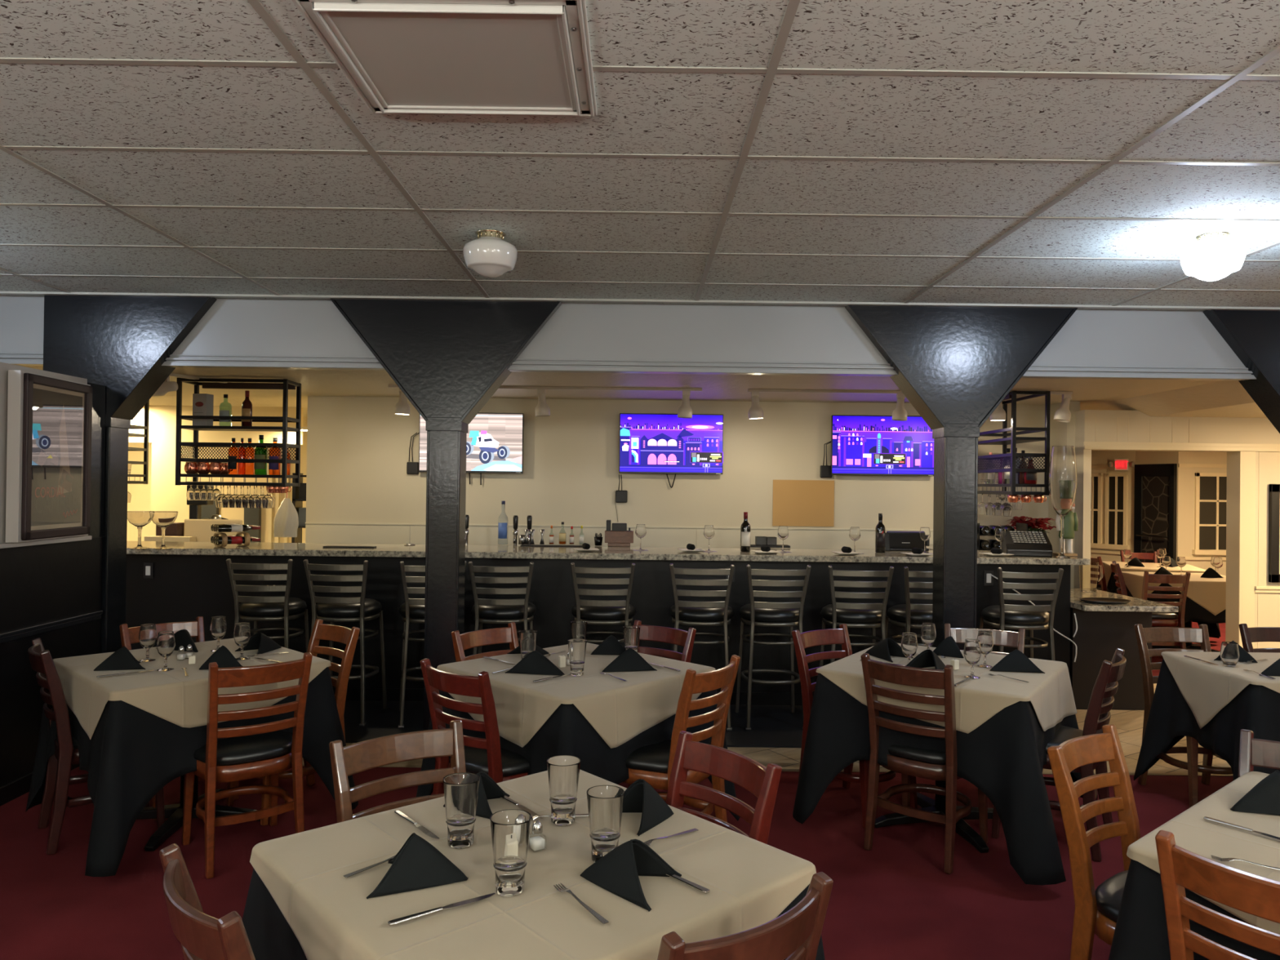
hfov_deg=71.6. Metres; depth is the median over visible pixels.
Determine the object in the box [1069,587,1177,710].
counter
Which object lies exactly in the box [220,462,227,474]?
copper mug
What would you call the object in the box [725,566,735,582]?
wall outlet
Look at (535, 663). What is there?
folded napkin
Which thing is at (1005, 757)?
tablecloth
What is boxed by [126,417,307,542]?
wall
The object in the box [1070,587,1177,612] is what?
countertop
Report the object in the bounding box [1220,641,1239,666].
glass
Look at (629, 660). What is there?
folded napkin
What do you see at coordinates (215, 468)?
copper mug
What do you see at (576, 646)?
drinking glass
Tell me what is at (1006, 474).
bottle
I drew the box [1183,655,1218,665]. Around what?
table knife
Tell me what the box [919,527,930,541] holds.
bowl
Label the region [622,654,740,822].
dining chair
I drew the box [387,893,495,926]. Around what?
table knife
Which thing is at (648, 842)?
fork
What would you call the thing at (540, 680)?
table knife
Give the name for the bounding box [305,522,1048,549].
trim
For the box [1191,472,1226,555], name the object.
window
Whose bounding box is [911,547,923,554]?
roll
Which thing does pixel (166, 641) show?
bowl
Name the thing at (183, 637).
folded napkin
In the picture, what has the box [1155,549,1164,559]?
bowl
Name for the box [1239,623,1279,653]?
dining chair
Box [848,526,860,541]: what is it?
bowl
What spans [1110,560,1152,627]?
dining chair
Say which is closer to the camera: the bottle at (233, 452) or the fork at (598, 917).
the fork at (598, 917)
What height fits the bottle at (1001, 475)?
0.220 m
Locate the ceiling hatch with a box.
[291,0,597,116]
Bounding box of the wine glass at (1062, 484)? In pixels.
[1048,445,1076,558]
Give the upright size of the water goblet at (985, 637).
0.168 m
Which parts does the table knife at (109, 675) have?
handle, blade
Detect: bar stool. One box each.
[226,558,309,652]
[303,559,386,726]
[398,560,466,728]
[468,561,536,654]
[570,562,635,643]
[669,563,734,730]
[734,564,811,730]
[818,565,893,666]
[884,566,933,646]
[978,567,1063,661]
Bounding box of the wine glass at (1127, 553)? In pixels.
[1123,549,1132,567]
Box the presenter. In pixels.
[750,536,790,547]
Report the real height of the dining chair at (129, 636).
0.880 m
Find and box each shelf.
[127,400,149,484]
[175,377,301,486]
[291,472,306,542]
[977,391,1050,495]
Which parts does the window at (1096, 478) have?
pane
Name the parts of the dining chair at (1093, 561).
rail, seat, leg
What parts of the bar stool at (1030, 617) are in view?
leg, leg, seat, seat frame, rail, leg, leg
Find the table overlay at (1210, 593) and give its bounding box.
[1121,571,1226,615]
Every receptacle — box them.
[145,565,150,575]
[986,573,991,582]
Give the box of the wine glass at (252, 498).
[248,485,257,507]
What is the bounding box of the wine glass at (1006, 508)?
[1001,494,1012,516]
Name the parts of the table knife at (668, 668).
handle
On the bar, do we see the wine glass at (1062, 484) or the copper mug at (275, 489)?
the wine glass at (1062, 484)
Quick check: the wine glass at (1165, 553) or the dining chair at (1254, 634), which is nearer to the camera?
the dining chair at (1254, 634)
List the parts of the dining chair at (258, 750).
leg, leg, seat frame, seat, rail, leg, leg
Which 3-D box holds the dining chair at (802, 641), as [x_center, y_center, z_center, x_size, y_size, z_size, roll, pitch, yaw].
[1.078,1.215,4.523,0.428,0.880,0.524,1,0,-38]
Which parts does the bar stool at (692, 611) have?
leg, seat frame, seat, rail, leg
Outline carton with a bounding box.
[192,393,213,426]
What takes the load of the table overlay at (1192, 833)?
on the tablecloth at (1140, 932)
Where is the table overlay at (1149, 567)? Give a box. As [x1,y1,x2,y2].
[1102,561,1205,586]
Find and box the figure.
[1053,502,1078,556]
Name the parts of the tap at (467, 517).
tap handle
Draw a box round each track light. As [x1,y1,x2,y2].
[151,373,227,396]
[388,384,702,418]
[747,388,907,421]
[990,391,1072,422]
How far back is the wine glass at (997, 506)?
7.21 m
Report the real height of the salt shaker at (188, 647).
0.066 m
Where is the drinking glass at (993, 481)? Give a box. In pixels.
[991,472,996,484]
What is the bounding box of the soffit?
[0,295,1251,380]
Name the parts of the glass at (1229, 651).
glass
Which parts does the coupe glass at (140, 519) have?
stem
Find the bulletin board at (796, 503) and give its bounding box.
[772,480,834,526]
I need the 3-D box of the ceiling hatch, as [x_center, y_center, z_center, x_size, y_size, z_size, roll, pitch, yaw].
[-0.452,-1.063,2.262,0.658,0.034,0.643,1,0,0]
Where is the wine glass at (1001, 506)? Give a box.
[1000,494,1006,515]
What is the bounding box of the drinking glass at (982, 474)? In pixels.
[979,472,985,484]
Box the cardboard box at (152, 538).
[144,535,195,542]
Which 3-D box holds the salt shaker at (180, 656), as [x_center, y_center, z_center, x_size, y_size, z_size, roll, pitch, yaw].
[-2.166,0.816,4.191,0.034,0.066,0.034,1,0,0]
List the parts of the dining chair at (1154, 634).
leg, rail, leg, leg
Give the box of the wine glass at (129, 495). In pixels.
[127,491,131,502]
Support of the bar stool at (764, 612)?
on the floor at (771, 726)
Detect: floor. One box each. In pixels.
[0,766,1232,959]
[343,700,803,747]
[1151,622,1225,675]
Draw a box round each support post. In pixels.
[43,295,217,653]
[329,298,561,730]
[844,305,1078,649]
[1202,309,1279,433]
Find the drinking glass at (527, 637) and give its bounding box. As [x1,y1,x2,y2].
[519,629,537,659]
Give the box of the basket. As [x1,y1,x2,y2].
[155,522,184,536]
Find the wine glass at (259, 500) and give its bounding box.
[255,485,264,507]
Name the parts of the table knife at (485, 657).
handle, blade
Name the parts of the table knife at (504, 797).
handle, blade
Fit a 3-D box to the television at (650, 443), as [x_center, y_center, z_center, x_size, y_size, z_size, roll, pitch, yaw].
[0.279,-0.322,7.951,0.927,0.535,0.103,1,0,0]
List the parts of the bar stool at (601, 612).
leg, rail, seat, seat frame, leg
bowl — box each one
[127,511,151,527]
[138,623,156,648]
[149,511,177,527]
[155,631,175,657]
[209,616,226,639]
[215,493,223,507]
[222,493,231,507]
[229,493,237,507]
[233,622,250,647]
[235,494,244,507]
[242,494,250,507]
[248,494,257,507]
[255,494,264,507]
[262,494,273,508]
[635,524,646,537]
[703,524,714,538]
[777,525,788,539]
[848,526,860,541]
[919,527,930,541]
[963,639,981,665]
[977,502,985,514]
[977,630,993,654]
[984,502,993,515]
[991,502,996,515]
[993,502,1001,515]
[994,528,1006,542]
[1000,497,1006,504]
[1000,502,1006,515]
[1001,503,1012,516]
[1048,445,1076,516]
[1123,549,1132,559]
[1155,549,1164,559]
[1159,547,1166,555]
[1176,556,1186,567]
[1213,557,1222,568]
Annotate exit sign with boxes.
[1107,458,1134,470]
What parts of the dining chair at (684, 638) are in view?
leg, rail, leg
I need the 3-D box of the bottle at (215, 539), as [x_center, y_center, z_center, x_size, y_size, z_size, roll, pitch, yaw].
[-3.032,0.451,6.678,0.300,0.053,0.053,1,-1,-40]
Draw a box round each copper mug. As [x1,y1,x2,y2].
[184,462,197,474]
[196,462,209,474]
[208,462,223,474]
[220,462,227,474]
[266,485,273,493]
[272,485,279,493]
[278,486,291,493]
[1007,494,1020,502]
[1020,494,1033,502]
[1033,494,1046,502]
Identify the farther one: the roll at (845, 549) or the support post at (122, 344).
the roll at (845, 549)
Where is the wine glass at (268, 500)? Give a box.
[262,485,273,508]
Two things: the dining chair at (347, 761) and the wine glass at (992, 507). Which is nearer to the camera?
the dining chair at (347, 761)
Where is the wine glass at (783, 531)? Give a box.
[777,525,788,551]
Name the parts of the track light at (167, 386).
track rail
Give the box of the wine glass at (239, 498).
[235,485,244,507]
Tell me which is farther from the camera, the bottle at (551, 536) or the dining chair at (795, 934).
the bottle at (551, 536)
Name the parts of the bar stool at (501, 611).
leg, leg, rail, seat, seat frame, leg, leg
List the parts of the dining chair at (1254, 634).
leg, rail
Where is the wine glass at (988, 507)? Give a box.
[984,493,993,515]
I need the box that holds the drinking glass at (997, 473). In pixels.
[995,472,998,484]
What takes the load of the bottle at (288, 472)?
on the shelf at (285, 384)
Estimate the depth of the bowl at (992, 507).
7.31 m
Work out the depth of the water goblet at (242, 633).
4.21 m
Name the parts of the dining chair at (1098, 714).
leg, seat, seat frame, leg, leg, rail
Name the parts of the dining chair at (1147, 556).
leg, rail, leg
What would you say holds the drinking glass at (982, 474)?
on the shelf at (1013, 440)
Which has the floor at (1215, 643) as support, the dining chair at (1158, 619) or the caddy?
the dining chair at (1158, 619)
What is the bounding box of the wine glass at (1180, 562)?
[1176,556,1186,574]
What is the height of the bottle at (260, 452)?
0.300 m
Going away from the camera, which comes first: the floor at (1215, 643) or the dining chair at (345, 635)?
the dining chair at (345, 635)
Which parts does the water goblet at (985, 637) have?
stem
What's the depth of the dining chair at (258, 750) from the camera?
3.73 m
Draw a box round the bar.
[125,541,1089,705]
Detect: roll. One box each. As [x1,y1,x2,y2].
[582,542,590,549]
[686,543,695,550]
[760,545,770,551]
[841,546,852,552]
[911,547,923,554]
[990,547,1002,554]
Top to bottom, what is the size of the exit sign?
0.170 m
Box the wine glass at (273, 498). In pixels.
[269,493,275,507]
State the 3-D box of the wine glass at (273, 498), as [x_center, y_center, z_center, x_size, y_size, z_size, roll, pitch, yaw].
[-2.834,0.117,6.798,0.078,0.189,0.079,1,0,0]
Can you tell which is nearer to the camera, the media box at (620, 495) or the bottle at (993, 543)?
the bottle at (993, 543)
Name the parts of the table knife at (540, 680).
handle, blade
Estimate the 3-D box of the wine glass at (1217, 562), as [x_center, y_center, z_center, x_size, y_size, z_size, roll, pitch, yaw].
[5.805,0.880,8.917,0.085,0.195,0.086,1,0,0]
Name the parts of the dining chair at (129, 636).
leg, leg, rail, leg, leg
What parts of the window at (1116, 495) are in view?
pane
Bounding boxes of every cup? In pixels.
[518,534,525,544]
[594,533,602,546]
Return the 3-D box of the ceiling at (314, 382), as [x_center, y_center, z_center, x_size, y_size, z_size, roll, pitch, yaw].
[-1.502,-0.755,9.184,11.050,0.050,7.630,1,0,0]
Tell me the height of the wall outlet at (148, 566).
0.114 m
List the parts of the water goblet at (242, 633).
stem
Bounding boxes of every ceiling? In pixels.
[0,0,1279,310]
[21,365,1223,417]
[1080,380,1266,417]
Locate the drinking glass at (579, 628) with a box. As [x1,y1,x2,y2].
[570,620,587,639]
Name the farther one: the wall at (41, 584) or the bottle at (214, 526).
the bottle at (214, 526)
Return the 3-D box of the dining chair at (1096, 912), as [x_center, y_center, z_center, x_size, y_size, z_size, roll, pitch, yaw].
[1.469,1.206,2.508,0.428,0.880,0.524,1,-1,-40]
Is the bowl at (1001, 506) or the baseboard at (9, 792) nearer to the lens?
the baseboard at (9, 792)
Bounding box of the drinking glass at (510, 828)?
[489,808,531,896]
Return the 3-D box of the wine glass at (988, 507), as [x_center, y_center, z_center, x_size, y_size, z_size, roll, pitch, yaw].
[2.919,0.194,7.401,0.081,0.195,0.082,1,0,0]
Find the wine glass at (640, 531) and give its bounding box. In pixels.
[635,524,646,550]
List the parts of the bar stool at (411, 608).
leg, leg, seat frame, rail, seat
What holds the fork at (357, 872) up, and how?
on the tablecloth at (750, 882)
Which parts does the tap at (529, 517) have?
tap handle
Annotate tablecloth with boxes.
[25,666,358,876]
[53,638,330,739]
[242,868,825,959]
[249,769,816,959]
[415,688,739,821]
[436,642,715,748]
[792,672,1082,884]
[1096,572,1221,636]
[1108,858,1279,959]
[1115,583,1225,648]
[1133,658,1279,781]
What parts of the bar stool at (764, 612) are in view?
leg, leg, seat frame, seat, rail, leg, leg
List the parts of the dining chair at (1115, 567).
rail, leg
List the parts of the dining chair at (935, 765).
leg, leg, rail, seat, seat frame, leg, leg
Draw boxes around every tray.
[750,544,790,547]
[1079,597,1130,604]
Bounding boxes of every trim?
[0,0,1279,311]
[0,352,1256,379]
[0,535,92,548]
[0,609,102,643]
[267,477,289,542]
[302,764,1232,776]
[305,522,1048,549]
[1081,417,1279,648]
[1090,463,1226,559]
[1254,586,1279,592]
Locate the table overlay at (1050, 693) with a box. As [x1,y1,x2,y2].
[816,643,1076,733]
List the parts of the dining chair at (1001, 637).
leg, rail, leg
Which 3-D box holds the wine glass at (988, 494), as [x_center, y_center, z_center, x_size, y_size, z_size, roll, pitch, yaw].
[2.939,0.195,7.486,0.081,0.195,0.082,1,0,0]
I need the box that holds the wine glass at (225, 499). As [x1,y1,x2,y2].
[222,485,231,507]
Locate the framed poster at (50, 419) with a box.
[5,369,92,542]
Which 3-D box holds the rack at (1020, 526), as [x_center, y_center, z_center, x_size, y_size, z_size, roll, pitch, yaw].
[2.949,0.464,7.309,0.398,0.220,0.200,1,0,0]
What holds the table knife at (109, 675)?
on the tablecloth at (174, 697)
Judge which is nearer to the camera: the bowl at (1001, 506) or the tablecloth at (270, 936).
the tablecloth at (270, 936)
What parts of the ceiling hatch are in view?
hatch panel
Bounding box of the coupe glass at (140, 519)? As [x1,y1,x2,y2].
[127,511,151,549]
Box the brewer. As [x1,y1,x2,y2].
[186,484,213,519]
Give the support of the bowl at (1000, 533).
on the wine glass at (1000, 533)
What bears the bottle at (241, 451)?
on the shelf at (285, 384)
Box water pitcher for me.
[1078,563,1102,591]
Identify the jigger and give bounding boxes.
[524,528,528,544]
[529,528,534,544]
[539,528,544,544]
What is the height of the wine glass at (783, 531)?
0.195 m
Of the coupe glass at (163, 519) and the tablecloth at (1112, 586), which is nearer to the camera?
the coupe glass at (163, 519)
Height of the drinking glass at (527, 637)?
0.154 m
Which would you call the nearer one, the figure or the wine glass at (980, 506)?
the figure
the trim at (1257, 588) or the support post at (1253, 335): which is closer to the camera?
the support post at (1253, 335)
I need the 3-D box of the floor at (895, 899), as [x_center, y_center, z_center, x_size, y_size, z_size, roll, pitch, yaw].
[0.977,1.678,0.923,16.000,0.100,8.260,1,0,0]
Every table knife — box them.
[96,670,153,677]
[255,657,281,662]
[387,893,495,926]
[394,809,439,839]
[482,656,514,663]
[499,795,542,818]
[533,673,570,682]
[648,662,680,671]
[666,873,710,893]
[954,676,972,685]
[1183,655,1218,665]
[1203,816,1279,839]
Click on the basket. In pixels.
(175, 529)
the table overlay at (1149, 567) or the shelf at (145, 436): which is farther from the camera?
the table overlay at (1149, 567)
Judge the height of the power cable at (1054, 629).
0.625 m
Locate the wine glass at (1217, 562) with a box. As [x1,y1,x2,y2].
[1213,557,1222,573]
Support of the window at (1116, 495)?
in the wall at (1098, 457)
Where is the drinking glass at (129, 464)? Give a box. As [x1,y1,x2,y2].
[128,463,131,474]
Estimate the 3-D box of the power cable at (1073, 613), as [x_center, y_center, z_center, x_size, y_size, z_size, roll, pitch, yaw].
[3.179,1.061,6.481,0.028,0.171,0.057,0,0,33]
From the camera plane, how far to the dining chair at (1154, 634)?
4.87 m
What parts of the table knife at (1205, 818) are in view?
handle, blade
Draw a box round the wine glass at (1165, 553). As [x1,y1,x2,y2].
[1158,547,1166,564]
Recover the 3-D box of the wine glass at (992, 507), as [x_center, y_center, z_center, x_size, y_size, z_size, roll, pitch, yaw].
[2.940,0.194,7.316,0.081,0.195,0.082,1,0,0]
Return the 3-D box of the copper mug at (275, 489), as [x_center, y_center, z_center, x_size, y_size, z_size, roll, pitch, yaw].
[-2.748,0.061,6.739,0.088,0.075,0.088,0,-1,45]
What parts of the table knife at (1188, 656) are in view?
handle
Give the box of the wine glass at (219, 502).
[215,485,223,507]
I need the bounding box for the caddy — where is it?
[604,520,633,546]
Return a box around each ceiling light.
[462,229,517,278]
[1180,231,1246,280]
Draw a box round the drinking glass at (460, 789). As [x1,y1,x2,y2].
[442,772,479,848]
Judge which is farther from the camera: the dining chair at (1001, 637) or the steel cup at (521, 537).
the steel cup at (521, 537)
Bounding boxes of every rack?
[213,532,250,546]
[977,522,1027,550]
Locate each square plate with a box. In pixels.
[573,547,599,551]
[677,548,705,552]
[751,550,781,554]
[831,551,862,555]
[901,552,933,556]
[979,552,1013,556]
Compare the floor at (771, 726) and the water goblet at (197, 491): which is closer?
the floor at (771, 726)
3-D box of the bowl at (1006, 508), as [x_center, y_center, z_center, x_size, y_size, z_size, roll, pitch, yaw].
[2.920,0.237,7.060,0.081,0.104,0.082,1,0,0]
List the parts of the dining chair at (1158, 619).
leg, seat frame, seat, rail, leg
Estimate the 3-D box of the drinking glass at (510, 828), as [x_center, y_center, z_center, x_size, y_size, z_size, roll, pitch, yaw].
[-0.270,0.778,1.849,0.086,0.154,0.086,1,0,0]
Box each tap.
[465,515,469,544]
[512,515,518,545]
[526,515,532,544]
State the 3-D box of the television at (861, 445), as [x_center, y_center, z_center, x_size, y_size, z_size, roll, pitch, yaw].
[2.171,-0.306,7.958,0.925,0.535,0.103,1,0,0]
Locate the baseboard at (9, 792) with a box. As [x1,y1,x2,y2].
[0,764,79,806]
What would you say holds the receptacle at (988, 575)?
attached to the wall outlet at (988, 579)
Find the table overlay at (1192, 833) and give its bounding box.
[1126,771,1279,933]
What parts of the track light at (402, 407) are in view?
track rail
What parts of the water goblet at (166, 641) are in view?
stem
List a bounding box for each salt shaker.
[177,645,186,660]
[185,644,193,658]
[528,820,546,853]
[565,652,569,666]
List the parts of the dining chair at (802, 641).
leg, rail, leg, leg, leg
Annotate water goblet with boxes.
[138,623,156,662]
[155,631,175,671]
[186,484,195,500]
[194,484,200,500]
[199,484,207,500]
[207,485,213,500]
[209,616,226,652]
[212,485,220,500]
[233,622,250,660]
[901,632,917,663]
[920,622,936,649]
[963,639,981,679]
[977,630,993,667]
[1000,494,1006,504]
[1009,502,1014,509]
[1013,494,1022,510]
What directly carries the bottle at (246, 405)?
on the shelf at (285, 384)
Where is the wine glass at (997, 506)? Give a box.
[993,494,1001,515]
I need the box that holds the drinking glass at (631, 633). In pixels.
[622,625,640,652]
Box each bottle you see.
[210,535,239,542]
[212,536,255,543]
[213,524,249,531]
[214,524,257,532]
[214,536,251,543]
[217,524,260,532]
[217,536,260,544]
[218,394,231,426]
[227,437,238,474]
[237,438,244,474]
[241,390,252,426]
[244,438,254,474]
[253,435,267,475]
[268,437,280,475]
[286,447,290,475]
[497,501,507,544]
[549,525,554,544]
[558,521,565,544]
[568,526,573,543]
[578,525,584,544]
[740,511,750,551]
[875,513,885,552]
[979,524,990,534]
[979,539,990,549]
[986,524,1001,534]
[986,538,999,548]
[987,452,995,484]
[998,457,1004,484]
[999,524,1014,531]
[1004,448,1010,479]
[1017,450,1026,484]
[1023,456,1036,484]
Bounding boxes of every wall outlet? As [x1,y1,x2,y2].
[143,562,153,578]
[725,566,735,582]
[983,570,993,586]
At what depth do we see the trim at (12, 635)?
4.70 m
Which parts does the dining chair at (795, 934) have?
leg, rail, leg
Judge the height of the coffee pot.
0.335 m
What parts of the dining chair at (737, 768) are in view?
leg, rail, leg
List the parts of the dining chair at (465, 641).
leg, rail, leg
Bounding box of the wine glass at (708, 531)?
[703,524,714,551]
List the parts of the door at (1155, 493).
pane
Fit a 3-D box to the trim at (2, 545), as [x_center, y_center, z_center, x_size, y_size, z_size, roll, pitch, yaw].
[-3.187,0.315,3.315,0.160,0.024,3.460,1,0,0]
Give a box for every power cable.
[480,472,481,484]
[666,473,675,488]
[990,574,1076,662]
[1072,613,1077,637]
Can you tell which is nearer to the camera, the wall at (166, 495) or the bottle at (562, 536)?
the bottle at (562, 536)
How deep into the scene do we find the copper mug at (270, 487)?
6.70 m
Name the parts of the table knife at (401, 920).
handle, blade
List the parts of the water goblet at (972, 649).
stem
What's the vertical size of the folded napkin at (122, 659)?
0.098 m
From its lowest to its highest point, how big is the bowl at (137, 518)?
0.115 m
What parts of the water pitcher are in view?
handle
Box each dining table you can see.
[136,774,260,851]
[874,780,993,853]
[1151,620,1220,652]
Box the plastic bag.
[273,493,298,537]
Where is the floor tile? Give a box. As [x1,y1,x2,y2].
[302,683,1230,773]
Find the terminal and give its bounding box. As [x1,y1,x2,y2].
[1000,530,1053,557]
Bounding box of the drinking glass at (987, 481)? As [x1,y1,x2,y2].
[984,472,990,484]
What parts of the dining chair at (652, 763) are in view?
seat, seat frame, leg, rail, leg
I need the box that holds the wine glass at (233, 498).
[229,485,237,507]
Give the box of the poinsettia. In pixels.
[996,515,1056,533]
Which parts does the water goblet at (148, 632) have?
stem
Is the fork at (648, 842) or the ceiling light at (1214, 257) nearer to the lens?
the fork at (648, 842)
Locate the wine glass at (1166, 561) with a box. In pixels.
[1161,555,1171,568]
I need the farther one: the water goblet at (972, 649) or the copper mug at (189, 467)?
the copper mug at (189, 467)
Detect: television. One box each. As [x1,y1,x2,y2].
[418,413,524,473]
[618,413,723,474]
[831,414,933,475]
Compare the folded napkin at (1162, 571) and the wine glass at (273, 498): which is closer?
the wine glass at (273, 498)
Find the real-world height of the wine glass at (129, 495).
0.189 m
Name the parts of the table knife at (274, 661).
handle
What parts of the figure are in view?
arm, leg, leg, arm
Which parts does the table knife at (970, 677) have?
handle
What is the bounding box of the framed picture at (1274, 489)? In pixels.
[1268,484,1279,582]
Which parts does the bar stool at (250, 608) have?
leg, leg, rail, seat frame, seat, leg, leg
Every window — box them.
[1090,473,1102,548]
[1101,473,1129,550]
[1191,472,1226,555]
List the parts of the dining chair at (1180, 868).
leg, rail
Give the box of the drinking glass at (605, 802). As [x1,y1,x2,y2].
[586,785,624,862]
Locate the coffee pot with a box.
[210,514,226,519]
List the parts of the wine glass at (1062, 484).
stem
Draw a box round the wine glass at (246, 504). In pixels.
[242,485,250,507]
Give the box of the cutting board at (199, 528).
[183,519,242,542]
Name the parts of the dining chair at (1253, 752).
leg, rail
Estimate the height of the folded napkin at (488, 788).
0.093 m
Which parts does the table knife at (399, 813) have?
handle, blade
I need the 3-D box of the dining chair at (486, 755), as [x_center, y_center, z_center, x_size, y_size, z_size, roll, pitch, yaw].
[-0.623,1.190,3.749,0.428,0.880,0.524,0,-1,40]
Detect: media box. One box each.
[406,432,419,474]
[614,474,627,519]
[820,440,831,477]
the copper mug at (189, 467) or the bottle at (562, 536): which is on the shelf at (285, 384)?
the copper mug at (189, 467)
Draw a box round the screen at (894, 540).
[884,531,929,551]
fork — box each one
[182,667,188,676]
[246,652,288,657]
[343,855,395,878]
[492,667,511,673]
[530,813,588,821]
[545,650,566,657]
[553,883,608,924]
[599,672,626,681]
[644,828,698,846]
[988,673,1029,682]
[1210,855,1279,870]
[1243,669,1275,679]
[1246,659,1267,662]
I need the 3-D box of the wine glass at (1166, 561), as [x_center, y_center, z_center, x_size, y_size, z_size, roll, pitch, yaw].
[5.375,0.876,9.066,0.085,0.195,0.086,1,0,0]
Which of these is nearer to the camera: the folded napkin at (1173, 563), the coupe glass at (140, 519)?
the coupe glass at (140, 519)
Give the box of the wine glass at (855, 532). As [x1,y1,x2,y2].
[848,526,860,551]
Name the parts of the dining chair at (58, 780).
rail, leg, leg, seat frame, seat, leg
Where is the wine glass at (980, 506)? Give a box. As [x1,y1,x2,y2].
[977,493,985,514]
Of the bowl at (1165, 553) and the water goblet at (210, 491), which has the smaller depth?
the water goblet at (210, 491)
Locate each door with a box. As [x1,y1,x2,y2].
[201,500,218,519]
[243,507,261,542]
[1133,463,1177,563]
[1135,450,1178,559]
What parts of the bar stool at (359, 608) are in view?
leg, leg, rail, seat frame, seat, leg, leg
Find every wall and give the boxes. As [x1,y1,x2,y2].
[0,361,105,786]
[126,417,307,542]
[128,405,302,535]
[306,395,1048,530]
[1048,401,1079,587]
[1074,409,1279,648]
[1090,450,1135,588]
[1177,451,1226,575]
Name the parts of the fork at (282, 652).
handle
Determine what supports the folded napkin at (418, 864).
on the tablecloth at (750, 882)
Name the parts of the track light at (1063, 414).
track rail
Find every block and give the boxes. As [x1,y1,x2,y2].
[188,654,195,664]
[558,654,565,667]
[951,658,959,670]
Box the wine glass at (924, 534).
[919,527,930,553]
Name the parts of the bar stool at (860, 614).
leg, leg, seat frame, seat, rail, leg, leg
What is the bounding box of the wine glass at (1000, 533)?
[994,528,1006,548]
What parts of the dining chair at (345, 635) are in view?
leg, leg, leg, rail, leg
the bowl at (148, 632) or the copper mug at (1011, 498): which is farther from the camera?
the copper mug at (1011, 498)
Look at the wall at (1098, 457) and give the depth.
12.99 m
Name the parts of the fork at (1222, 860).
handle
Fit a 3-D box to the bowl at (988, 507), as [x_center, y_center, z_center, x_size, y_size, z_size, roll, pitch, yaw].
[2.919,0.239,7.400,0.081,0.104,0.082,1,0,0]
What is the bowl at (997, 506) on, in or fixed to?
on the wine glass at (997, 506)
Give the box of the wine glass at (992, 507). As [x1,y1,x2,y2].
[991,494,997,515]
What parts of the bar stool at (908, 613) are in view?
leg, seat frame, leg, seat, rail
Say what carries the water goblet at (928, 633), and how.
on the table overlay at (1050, 693)
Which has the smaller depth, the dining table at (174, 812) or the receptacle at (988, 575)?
the dining table at (174, 812)
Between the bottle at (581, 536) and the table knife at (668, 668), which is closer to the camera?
the table knife at (668, 668)
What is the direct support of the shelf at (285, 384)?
hanging from the ceiling at (314, 382)
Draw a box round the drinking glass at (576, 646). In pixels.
[568,638,586,675]
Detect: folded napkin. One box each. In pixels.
[93,646,145,671]
[155,629,198,652]
[198,645,243,669]
[235,632,280,655]
[366,832,468,898]
[443,771,509,818]
[505,650,564,675]
[506,644,549,654]
[580,839,681,911]
[591,635,625,654]
[601,648,657,671]
[622,778,674,835]
[865,638,913,662]
[906,648,945,670]
[933,635,964,657]
[990,648,1044,673]
[1124,557,1144,566]
[1154,566,1173,574]
[1160,557,1178,567]
[1200,567,1222,577]
[1213,640,1257,662]
[1230,769,1279,815]
[1258,658,1279,675]
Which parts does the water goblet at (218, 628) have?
stem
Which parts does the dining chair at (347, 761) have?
leg, rail, leg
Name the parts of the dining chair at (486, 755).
leg, rail, seat frame, seat, leg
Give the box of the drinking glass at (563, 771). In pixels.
[546,755,581,825]
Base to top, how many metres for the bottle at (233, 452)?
0.275 m
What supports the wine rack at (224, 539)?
on the bar
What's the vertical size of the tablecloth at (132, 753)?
0.692 m
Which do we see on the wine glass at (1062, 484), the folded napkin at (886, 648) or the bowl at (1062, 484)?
the bowl at (1062, 484)
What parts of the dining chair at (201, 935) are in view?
leg, rail, leg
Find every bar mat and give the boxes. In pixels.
[322,545,376,548]
[520,544,582,546]
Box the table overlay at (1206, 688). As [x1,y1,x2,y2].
[1160,651,1279,728]
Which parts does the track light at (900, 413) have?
track rail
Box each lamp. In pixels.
[289,426,306,431]
[1107,461,1112,467]
[1129,461,1134,467]
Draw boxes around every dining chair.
[27,637,164,854]
[119,616,239,820]
[159,843,255,959]
[182,652,312,879]
[226,618,359,826]
[328,720,466,822]
[420,657,529,795]
[451,622,519,662]
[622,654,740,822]
[628,619,696,786]
[657,871,833,959]
[666,730,782,844]
[791,623,917,828]
[860,653,987,874]
[944,623,1025,655]
[991,648,1126,862]
[1047,724,1141,959]
[1090,556,1110,592]
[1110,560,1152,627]
[1120,550,1157,563]
[1134,623,1232,808]
[1141,571,1191,657]
[1155,830,1279,959]
[1237,728,1279,777]
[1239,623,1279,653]
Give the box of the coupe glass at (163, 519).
[149,511,177,549]
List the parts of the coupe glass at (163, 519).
stem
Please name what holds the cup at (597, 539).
on the bar
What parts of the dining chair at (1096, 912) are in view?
leg, rail, seat frame, seat, leg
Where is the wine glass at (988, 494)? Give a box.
[983,493,989,514]
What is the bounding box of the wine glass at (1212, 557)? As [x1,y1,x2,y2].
[1210,556,1219,570]
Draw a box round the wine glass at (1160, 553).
[1155,549,1164,567]

